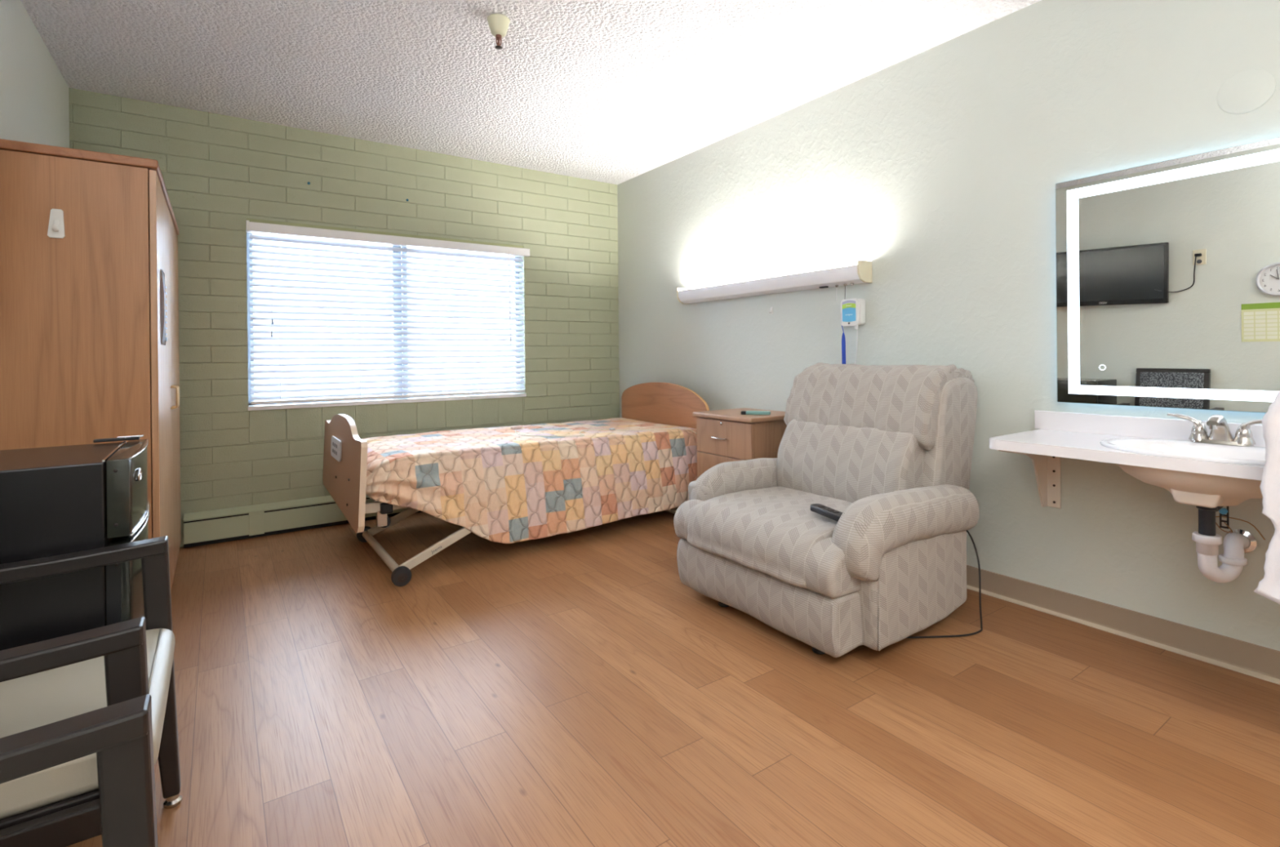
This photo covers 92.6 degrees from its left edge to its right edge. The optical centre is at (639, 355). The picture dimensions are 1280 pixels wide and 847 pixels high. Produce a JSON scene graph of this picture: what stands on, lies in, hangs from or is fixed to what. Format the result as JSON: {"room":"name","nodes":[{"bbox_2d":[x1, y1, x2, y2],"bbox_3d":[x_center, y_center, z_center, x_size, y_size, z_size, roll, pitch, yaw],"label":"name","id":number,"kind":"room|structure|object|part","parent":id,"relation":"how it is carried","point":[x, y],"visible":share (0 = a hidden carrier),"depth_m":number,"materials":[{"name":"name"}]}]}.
{"room":"care facility","nodes":[
{"label":"care facility","id":0,"kind":"room"},
{"bbox_2d":[0,0,69,147],"bbox_3d":[-1.298,-0.176,0.588,0.150,2.600,6.600,-1,0,-35],"label":"wall","id":1,"kind":"structure","parent":0,"point":[34,101],"depth_m":2.61,"materials":[{"name":"paint"}]},
{"bbox_2d":[68,87,619,546],"bbox_3d":[-1.705,-0.179,4.438,3.853,2.600,0.200,-1,0,-35],"label":"wall","id":2,"kind":"structure","parent":0,"point":[219,171],"depth_m":4.03,"materials":[{"name":"green brick"}]},
{"bbox_2d":[183,494,422,547],"bbox_3d":[-1.428,1.018,4.462,3.050,0.192,0.063,-1,0,-35],"label":"baseboard heater","id":3,"kind":"object","parent":2,"relation":"attached to","point":[227,524],"visible":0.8,"depth_m":3.80,"materials":[{"name":"green metal"}]},
{"bbox_3d":[-2.536,1.041,3.669,0.324,0.122,0.008,-1,0,-35],"label":"panel","id":4,"kind":"part","parent":3,"relation":"part of","materials":[{"name":"green metal"}]},
{"bbox_3d":[-1.250,1.027,4.556,2.650,0.122,0.008,-1,0,-35],"label":"panel","id":5,"kind":"part","parent":3,"relation":"part of","materials":[{"name":"green metal"}]},
{"bbox_2d":[246,217,526,410],"bbox_3d":[-1.720,-0.264,4.389,1.862,1.198,0.164,-1,0,-35],"label":"window","id":6,"kind":"structure","parent":2,"relation":"in","point":[413,399],"depth_m":4.28,"materials":[{"name":"metal"}]},
{"bbox_3d":[-1.698,0.322,4.367,1.862,0.026,0.109,-1,0,-35],"label":"sill","id":7,"kind":"part","parent":6,"relation":"part of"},
{"bbox_2d":[245,220,529,404],"bbox_3d":[-1.667,-0.273,4.346,1.897,1.143,0.084,-1,0,-35],"label":"window blind","id":8,"kind":"object","parent":6,"relation":"attached to","point":[251,227],"visible":1,"depth_m":4.24,"materials":[{"name":"white plastic"}]},
{"bbox_3d":[-2.322,-0.462,3.851,0.001,0.620,0.003,-1,0,-35],"label":"pull cord","id":9,"kind":"part","parent":8,"relation":"part of","materials":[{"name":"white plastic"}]},
{"bbox_3d":[-2.319,-0.502,3.854,0.001,0.540,0.002,-1,0,-35],"label":"pull cord","id":10,"kind":"part","parent":8,"relation":"part of","materials":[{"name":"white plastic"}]},
{"bbox_3d":[-2.308,-0.242,3.913,0.002,1.060,0.048,-1,0,-35],"label":"ladder cord","id":11,"kind":"part","parent":8,"relation":"part of","materials":[{"name":"white fabric"}]},
{"bbox_3d":[-1.921,-0.247,4.179,0.002,1.060,0.048,-1,0,-35],"label":"ladder cord","id":12,"kind":"part","parent":8,"relation":"part of","materials":[{"name":"white fabric"}]},
{"bbox_3d":[-1.676,0.289,4.344,1.836,0.020,0.042,-1,0,-35],"label":"rail","id":13,"kind":"part","parent":8,"relation":"part of","materials":[{"name":"white plastic"}]},
{"bbox_3d":[-1.468,-0.252,4.492,0.002,1.060,0.048,-1,0,-35],"label":"ladder cord","id":14,"kind":"part","parent":8,"relation":"part of","materials":[{"name":"white fabric"}]},
{"bbox_3d":[-1.114,-0.256,4.736,0.002,1.060,0.048,-1,0,-35],"label":"ladder cord","id":15,"kind":"part","parent":8,"relation":"part of","materials":[{"name":"white fabric"}]},
{"bbox_2d":[20,0,1040,184],"bbox_3d":[0.198,-1.543,1.657,3.853,0.100,6.950,-1,0,-35],"label":"ceiling","id":16,"kind":"structure","parent":0,"point":[611,91],"depth_m":3.08,"materials":[{"name":"white paint"}]},
{"bbox_2d":[487,13,510,49],"bbox_3d":[-0.625,-1.423,2.705,0.100,0.128,0.100,-1,0,-35],"label":"sprinkler","id":17,"kind":"object","parent":16,"relation":"attached to","point":[498,24],"visible":1,"depth_m":2.68,"materials":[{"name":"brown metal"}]},
{"bbox_2d":[66,506,1279,846],"bbox_3d":[0.225,1.167,1.662,3.853,0.120,6.950,-1,0,-35],"label":"floor","id":18,"kind":"structure","parent":0,"point":[569,689],"depth_m":1.87,"materials":[{"name":"brown wood"}]},
{"bbox_2d":[0,434,149,650],"bbox_3d":[-1.593,0.686,1.608,0.469,0.877,0.469,-1,0,-35],"label":"mini fridge","id":19,"kind":"object","parent":18,"relation":"on","point":[58,500],"visible":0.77,"depth_m":1.49,"materials":[{"name":"black metal"}]},
{"bbox_3d":[-1.454,0.263,1.695,0.005,0.004,0.425,-1,0,-35],"label":"trim","id":20,"kind":"part","parent":19,"relation":"part of","materials":[{"name":"silver metal"}]},
{"bbox_3d":[-1.431,0.358,1.723,0.058,0.194,0.465,-1,0,-35],"label":"freezer door","id":21,"kind":"part","parent":19,"relation":"part of","materials":[{"name":"black metal"}]},
{"bbox_3d":[-1.427,0.776,1.724,0.058,0.603,0.465,-1,0,-35],"label":"door","id":22,"kind":"part","parent":19,"relation":"part of","materials":[{"name":"black metal"}]},
{"bbox_3d":[-1.572,0.249,1.887,0.062,0.005,0.024,-1,0,-35],"label":"hinge plate","id":23,"kind":"part","parent":19,"relation":"part of","materials":[{"name":"silver metal"}]},
{"bbox_2d":[0,693,158,846],"bbox_3d":[-0.695,0.641,0.405,0.587,0.955,0.630,-1,0,-35],"label":"chair","id":24,"kind":"object","parent":18,"relation":"on","point":[120,734],"visible":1,"depth_m":0.76,"materials":[{"name":"brown wood"}]},
{"bbox_3d":[-0.844,0.474,0.654,0.500,0.046,0.053,-1,0,-35],"label":"arm","id":25,"kind":"part","parent":24,"relation":"part of","materials":[{"name":"brown wood"}]},
{"bbox_3d":[-0.648,0.774,0.788,0.072,0.625,0.045,-1,0,-35],"label":"leg","id":26,"kind":"part","parent":24,"relation":"part of","materials":[{"name":"brown wood"}]},
{"bbox_2d":[0,138,181,590],"bbox_3d":[-2.414,0.202,2.787,0.500,1.858,1.518,-1,0,-35],"label":"wardrobe","id":27,"kind":"object","parent":18,"relation":"on","point":[84,359],"visible":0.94,"depth_m":2.19,"materials":[{"name":"brown wood"}]},
{"bbox_2d":[47,208,65,238],"bbox_3d":[-2.030,-0.460,2.123,0.045,0.101,0.031,-1,0,-35],"label":"hook","id":28,"kind":"object","parent":27,"relation":"attached to","point":[56,224],"visible":1,"depth_m":2.13,"materials":[{"name":"white plastic"}]},
{"bbox_3d":[-2.433,-0.711,2.779,0.477,0.032,1.518,-1,0,-35],"label":"panel","id":29,"kind":"part","parent":27,"relation":"part of","materials":[{"name":"laminate"}]},
{"bbox_3d":[-2.028,0.188,2.598,0.021,1.759,0.751,-1,0,-35],"label":"door","id":30,"kind":"part","parent":27,"relation":"part of","materials":[{"name":"laminate"}]},
{"bbox_2d":[160,268,167,345],"bbox_3d":[-1.945,-0.194,2.504,0.010,0.300,0.210,-1,0,-35],"label":"paper notice","id":31,"kind":"object","parent":27,"relation":"attached to","point":[164,338],"visible":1,"depth_m":2.50,"materials":[{"name":"white paper"}]},
{"bbox_3d":[-2.196,0.198,2.885,0.030,0.109,0.009,-1,0,-35],"label":"handle","id":32,"kind":"part","parent":27,"relation":"part of","materials":[{"name":"gold metal"}]},
{"bbox_3d":[-2.456,0.191,3.218,0.021,1.759,0.751,-1,0,-35],"label":"door","id":33,"kind":"part","parent":27,"relation":"part of","materials":[{"name":"laminate"}]},
{"bbox_3d":[-2.253,0.199,2.967,0.030,0.109,0.009,-1,0,-35],"label":"handle","id":34,"kind":"part","parent":27,"relation":"part of","materials":[{"name":"gold metal"}]},
{"bbox_2d":[0,535,182,846],"bbox_3d":[-1.231,0.645,1.130,0.587,0.955,0.641,-1,0,-35],"label":"chair","id":35,"kind":"object","parent":18,"relation":"on","point":[51,680],"visible":0.8,"depth_m":1.09,"materials":[{"name":"brown wood"}]},
{"bbox_3d":[-1.205,0.752,1.147,0.440,0.036,0.543,-1,0,-35],"label":"seat rail","id":36,"kind":"part","parent":35,"relation":"part of","materials":[{"name":"brown wood"}]},
{"bbox_3d":[-1.052,0.761,0.895,0.425,0.050,0.025,-1,0,-35],"label":"rail","id":37,"kind":"part","parent":35,"relation":"part of","materials":[{"name":"brown wood"}]},
{"bbox_3d":[-1.049,0.476,0.899,0.500,0.046,0.053,-1,0,-35],"label":"arm","id":38,"kind":"part","parent":35,"relation":"part of","materials":[{"name":"brown wood"}]},
{"bbox_3d":[-1.383,0.478,1.383,0.500,0.046,0.053,-1,0,-35],"label":"arm","id":39,"kind":"part","parent":35,"relation":"part of","materials":[{"name":"brown wood"}]},
{"bbox_3d":[-1.203,0.698,1.149,0.503,0.079,0.537,-1,0,-35],"label":"seat","id":40,"kind":"part","parent":35,"relation":"part of","materials":[{"name":"grey plastic"}]},
{"bbox_3d":[-0.853,0.776,1.032,0.072,0.625,0.045,-1,0,-35],"label":"leg","id":41,"kind":"part","parent":35,"relation":"part of","materials":[{"name":"brown wood"}]},
{"bbox_3d":[-1.187,0.778,1.516,0.072,0.625,0.045,-1,0,-35],"label":"leg","id":42,"kind":"part","parent":35,"relation":"part of","materials":[{"name":"brown wood"}]},
{"bbox_2d":[322,382,709,586],"bbox_3d":[-0.735,0.663,3.995,2.251,0.896,1.253,-1,0,-35],"label":"hospital bed","id":43,"kind":"object","parent":18,"relation":"on","point":[345,454],"visible":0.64,"depth_m":3.42,"materials":[{"name":"brown wood"}]},
{"bbox_3d":[-1.718,0.525,3.456,0.014,0.115,0.325,-1,0,-35],"label":"control panel","id":44,"kind":"part","parent":43,"relation":"part of","materials":[{"name":"grey plastic"}]},
{"bbox_3d":[-1.653,0.591,3.394,0.051,0.519,1.200,-1,0,-35],"label":"footboard","id":45,"kind":"part","parent":43,"relation":"part of","materials":[{"name":"beige laminate"}]},
{"bbox_3d":[-0.739,0.750,4.024,2.170,0.075,0.860,-1,0,-35],"label":"deck frame","id":46,"kind":"part","parent":43,"relation":"part of","materials":[{"name":"beige paint"}]},
{"bbox_3d":[-1.392,0.950,3.797,0.558,0.250,0.022,-1,0,-35],"label":"lift arm","id":47,"kind":"part","parent":43,"relation":"part of","materials":[{"name":"beige paint"}]},
{"bbox_3d":[-0.976,0.954,3.195,0.561,0.237,0.022,-1,0,-41],"label":"lift arm","id":48,"kind":"part","parent":43,"relation":"part of","materials":[{"name":"beige paint"}]},
{"bbox_2d":[360,417,698,543],"bbox_3d":[-0.722,0.771,3.998,2.166,0.533,1.102,-1,0,-35],"label":"quilt","id":49,"kind":"object","parent":43,"relation":"on","point":[500,484],"visible":0.9,"depth_m":3.57,"materials":[{"name":"multicoloured fabric"}]},
{"bbox_2d":[510,425,696,436],"bbox_3d":[-0.231,0.586,4.010,1.347,0.205,0.457,-1,0,5],"label":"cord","id":50,"kind":"object","parent":49,"relation":"on","point":[516,426],"visible":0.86,"depth_m":4.11,"materials":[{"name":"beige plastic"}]},
{"bbox_3d":[0.165,0.528,4.649,0.023,0.648,1.080,-1,0,-35],"label":"headboard","id":51,"kind":"part","parent":43,"relation":"part of","materials":[{"name":"brown wood"}]},
{"bbox_2d":[692,407,786,478],"bbox_3d":[0.659,0.724,3.732,0.464,0.750,0.518,-1,0,-35],"label":"nightstand","id":52,"kind":"object","parent":18,"relation":"on","point":[724,435],"visible":0.35,"depth_m":3.56,"materials":[{"name":"laminate"}]},
{"bbox_3d":[0.499,0.714,3.625,0.020,0.233,0.478,-1,0,-35],"label":"drawer","id":53,"kind":"part","parent":52,"relation":"part of","materials":[{"name":"laminate"}]},
{"bbox_3d":[0.497,0.489,3.624,0.020,0.208,0.478,-1,0,-35],"label":"drawer","id":54,"kind":"part","parent":52,"relation":"part of","materials":[{"name":"laminate"}]},
{"bbox_2d":[741,410,770,414],"bbox_3d":[0.685,0.338,3.618,0.170,0.019,0.050,-1,0,15],"label":"handset","id":55,"kind":"object","parent":52,"relation":"on","point":[748,412],"visible":1,"depth_m":3.60,"materials":[{"name":"teal plastic"}]},
{"bbox_2d":[673,362,982,657],"bbox_3d":[0.864,0.568,2.739,1.122,1.058,1.079,-1,0,-35],"label":"recliner","id":56,"kind":"object","parent":18,"relation":"on","point":[889,448],"visible":1,"depth_m":2.53,"materials":[{"name":"fabric"}]},
{"bbox_3d":[0.530,0.824,3.071,0.644,0.449,0.150,-1,0,-35],"label":"panel","id":57,"kind":"part","parent":56,"relation":"part of","materials":[{"name":"fabric"}]},
{"bbox_3d":[0.549,0.653,3.067,0.710,0.266,0.177,-1,0,-35],"label":"armrest","id":58,"kind":"part","parent":56,"relation":"part of","materials":[{"name":"fabric"}]},
{"bbox_2d":[673,485,861,598],"bbox_3d":[0.666,0.741,2.634,0.672,0.211,0.898,-1,0,-35],"label":"seat cushion","id":59,"kind":"object","parent":56,"relation":"on","point":[771,533],"depth_m":2.44,"materials":[{"name":"fabric"}]},
{"bbox_3d":[0.489,0.945,2.512,0.191,0.224,0.883,-1,0,-35],"label":"footrest panel","id":60,"kind":"part","parent":56,"relation":"part of","materials":[{"name":"fabric"}]},
{"bbox_2d":[809,502,842,520],"bbox_3d":[0.743,0.632,2.345,0.052,0.081,0.227,-1,0,-26],"label":"remote control","id":61,"kind":"object","parent":56,"relation":"on","point":[834,514],"visible":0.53,"depth_m":2.36,"materials":[{"name":"black plastic"}]},
{"bbox_2d":[776,418,925,502],"bbox_3d":[0.959,0.511,2.845,0.247,0.428,0.702,-1,0,-35],"label":"lumbar cushion","id":62,"kind":"object","parent":56,"relation":"on","point":[847,460],"depth_m":2.74,"materials":[{"name":"fabric"}]},
{"bbox_2d":[783,362,974,449],"bbox_3d":[1.128,0.222,2.959,0.430,0.372,0.789,-1,0,-35],"label":"recliner backrest","id":63,"kind":"object","parent":56,"relation":"on","point":[932,406],"depth_m":2.71,"materials":[{"name":"fabric"}]},
{"bbox_3d":[1.017,0.649,2.342,0.762,0.266,0.208,-1,0,-35],"label":"armrest","id":64,"kind":"part","parent":56,"relation":"part of","materials":[{"name":"fabric"}]},
{"bbox_3d":[1.024,0.820,2.356,0.644,0.449,0.150,-1,0,-35],"label":"panel","id":65,"kind":"part","parent":56,"relation":"part of","materials":[{"name":"fabric"}]},
{"bbox_3d":[1.141,0.885,2.409,0.476,0.421,0.118,-1,0,-15],"label":"power cord","id":66,"kind":"part","parent":56,"relation":"part of","materials":[{"name":"black plastic"}]},
{"bbox_2d":[617,0,1279,650],"bbox_3d":[1.750,-0.210,2.691,0.150,2.600,6.600,-1,0,-35],"label":"wall","id":67,"kind":"structure","parent":0,"point":[940,167],"depth_m":2.80,"materials":[{"name":"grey paint"}]},
{"bbox_2d":[676,259,871,303],"bbox_3d":[0.758,-0.398,3.890,0.115,0.208,1.558,-1,0,-35],"label":"light","id":68,"kind":"object","parent":67,"relation":"attached to","point":[860,273],"visible":1,"depth_m":3.67,"materials":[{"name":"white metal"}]},
{"bbox_2d":[840,297,865,364],"bbox_3d":[1.168,-0.008,3.352,0.055,0.604,0.125,-1,0,-35],"label":"alarm box","id":69,"kind":"object","parent":67,"relation":"attached to","point":[852,310],"visible":0.97,"depth_m":3.32,"materials":[{"name":"white plastic"}]},
{"bbox_2d":[840,320,845,364],"bbox_3d":[1.125,-0.073,3.380,0.012,0.435,0.027,-1,0,-35],"label":"strap","id":70,"kind":"object","parent":69,"relation":"hanging from","point":[843,340],"visible":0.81,"depth_m":3.38,"materials":[{"name":"blue fabric"}]},
{"bbox_3d":[1.178,0.065,3.337,0.009,0.459,0.054,-1,0,-3],"label":"sensor cord","id":71,"kind":"part","parent":69,"relation":"part of","materials":[{"name":"white plastic"}]},
{"bbox_2d":[966,564,1279,684],"bbox_3d":[1.698,1.037,2.636,0.020,0.105,6.580,-1,0,-35],"label":"baseboard","id":72,"kind":"structure","parent":67,"relation":"attached to","point":[1245,657],"depth_m":2.34,"materials":[{"name":"beige plastic"}]},
{"bbox_2d":[989,409,1265,508],"bbox_3d":[1.970,0.435,1.823,0.481,0.404,1.627,-1,0,-35],"label":"countertop","id":73,"kind":"structure","parent":67,"relation":"attached to","point":[1075,435],"depth_m":2.28,"materials":[{"name":"white laminate"}]},
{"bbox_2d":[1100,438,1266,507],"bbox_3d":[1.828,0.388,1.976,0.419,0.175,0.558,-1,0,-35],"label":"basin","id":74,"kind":"object","parent":73,"relation":"in","point":[1211,491],"visible":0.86,"depth_m":1.93,"materials":[{"name":"white ceramic"}]},
{"bbox_3d":[1.828,0.374,1.976,0.419,0.146,0.558,-1,0,-35],"label":"bowl","id":75,"kind":"part","parent":74,"relation":"part of","materials":[{"name":"white ceramic"}]},
{"bbox_2d":[1191,505,1257,582],"bbox_3d":[1.943,0.605,2.028,0.297,0.260,0.112,-1,0,-35],"label":"trap","id":76,"kind":"object","parent":74,"relation":"attached to","point":[1233,559],"visible":0.91,"depth_m":1.97,"materials":[{"name":"white plastic"}]},
{"bbox_2d":[1215,506,1265,539],"bbox_3d":[1.999,0.487,2.058,0.152,0.266,0.124,-1,0,-35],"label":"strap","id":77,"kind":"object","parent":74,"relation":"hanging from","point":[1223,511],"visible":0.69,"depth_m":2.04,"materials":[{"name":"black plastic"}]},
{"bbox_2d":[1167,413,1262,446],"bbox_3d":[1.943,0.248,2.056,0.133,0.101,0.278,-1,0,-35],"label":"faucet","id":78,"kind":"object","parent":73,"relation":"on","point":[1220,433],"visible":0.97,"depth_m":2.05,"materials":[{"name":"silver metal"}]},
{"bbox_3d":[1.917,0.234,2.148,0.099,0.058,0.029,0,0,44],"label":"lever","id":79,"kind":"part","parent":78,"relation":"part of","materials":[{"name":"silver metal"}]},
{"bbox_3d":[1.943,0.263,2.124,0.056,0.060,0.056,-1,0,-35],"label":"handle","id":80,"kind":"part","parent":78,"relation":"part of","materials":[{"name":"silver metal"}]},
{"bbox_3d":[1.943,0.243,2.056,0.124,0.091,0.068,-1,0,-35],"label":"spout","id":81,"kind":"part","parent":78,"relation":"part of","materials":[{"name":"silver metal"}]},
{"bbox_3d":[1.975,0.292,2.078,0.054,0.012,0.160,-1,0,-35],"label":"deck plate","id":82,"kind":"part","parent":78,"relation":"part of","materials":[{"name":"silver metal"}]},
{"bbox_3d":[2.006,0.262,2.032,0.056,0.060,0.056,-1,0,-35],"label":"handle","id":83,"kind":"part","parent":78,"relation":"part of","materials":[{"name":"silver metal"}]},
{"bbox_3d":[2.019,0.233,2.000,0.029,0.058,0.099,-1,0,-23],"label":"lever","id":84,"kind":"part","parent":78,"relation":"part of","materials":[{"name":"silver metal"}]},
{"bbox_2d":[1034,409,1265,446],"bbox_3d":[2.158,0.271,1.954,0.020,0.079,1.627,-1,0,-35],"label":"backsplash","id":85,"kind":"structure","parent":67,"relation":"attached to","point":[1100,424],"depth_m":2.36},
{"bbox_2d":[1055,136,1279,413],"bbox_3d":[2.085,-0.262,2.039,0.036,0.906,1.226,-1,0,-35],"label":"mirror","id":86,"kind":"object","parent":67,"relation":"attached to","point":[1168,271],"visible":1,"depth_m":2.22,"materials":[{"name":"white mirror"}]},
{"bbox_2d":[1217,68,1275,114],"bbox_3d":[2.065,-0.900,2.085,0.006,0.146,0.146,-1,0,-35],"label":"cover plate","id":87,"kind":"object","parent":67,"relation":"attached to","point":[1246,91],"visible":1,"depth_m":2.08,"materials":[{"name":"green paint"}]},
{"bbox_3d":[2.003,0.029,1.649,0.619,0.056,0.056,-1,0,-35],"label":"towel rail","id":88,"kind":"object","parent":67,"relation":"attached to","visible":0},
{"bbox_2d":[1253,390,1279,604],"bbox_3d":[1.783,0.349,1.532,0.096,0.618,0.356,-1,0,-35],"label":"towel","id":89,"kind":"object","parent":88,"relation":"hanging from","point":[1268,587],"visible":1,"depth_m":1.64,"materials":[{"name":"white fabric"}]},
{"label":"outside","id":90,"kind":"structure","parent":0,"visible":0},
{"bbox_2d":[253,388,513,400],"bbox_3d":[-6.433,1.280,10.918,24.000,0.150,15.750,-1,0,-35],"label":"ground","id":91,"kind":"structure","parent":90,"point":[510,388],"depth_m":18.40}
]}

